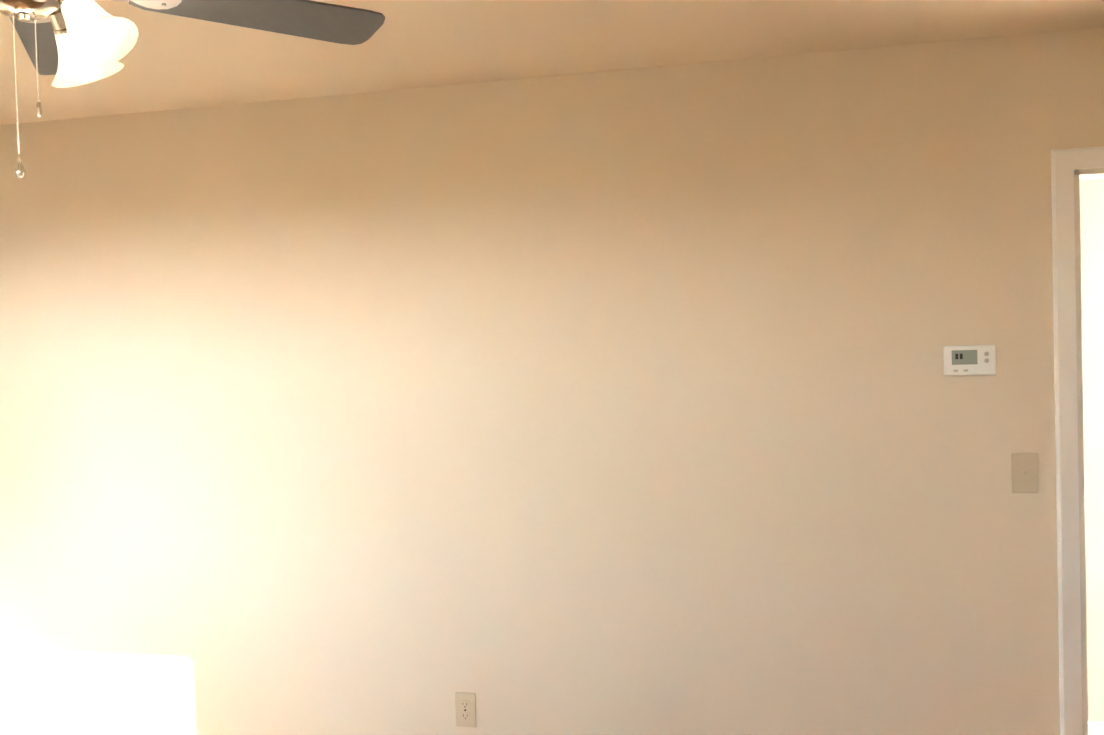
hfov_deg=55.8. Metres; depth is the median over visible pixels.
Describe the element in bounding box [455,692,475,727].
electrical outlet
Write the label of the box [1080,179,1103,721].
wall
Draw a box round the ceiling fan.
[0,0,384,178]
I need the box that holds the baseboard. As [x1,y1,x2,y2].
[1088,721,1103,734]
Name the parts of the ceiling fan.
bulb, lamp shade, lamp shade, blade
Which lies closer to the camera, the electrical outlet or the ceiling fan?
the ceiling fan
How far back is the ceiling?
2.94 m
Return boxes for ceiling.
[0,0,1103,124]
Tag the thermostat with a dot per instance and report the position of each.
(960, 360)
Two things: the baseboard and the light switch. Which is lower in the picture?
the baseboard
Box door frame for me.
[1051,146,1103,734]
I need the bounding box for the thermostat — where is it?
[943,345,995,375]
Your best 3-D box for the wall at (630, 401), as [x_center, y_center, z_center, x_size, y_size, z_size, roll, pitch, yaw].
[0.076,0.295,3.397,4.905,2.450,0.120,-1,2,13]
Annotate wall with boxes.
[0,27,1103,734]
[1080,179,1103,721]
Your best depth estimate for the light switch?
3.02 m
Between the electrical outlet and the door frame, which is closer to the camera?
the door frame
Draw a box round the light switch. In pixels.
[1011,453,1038,492]

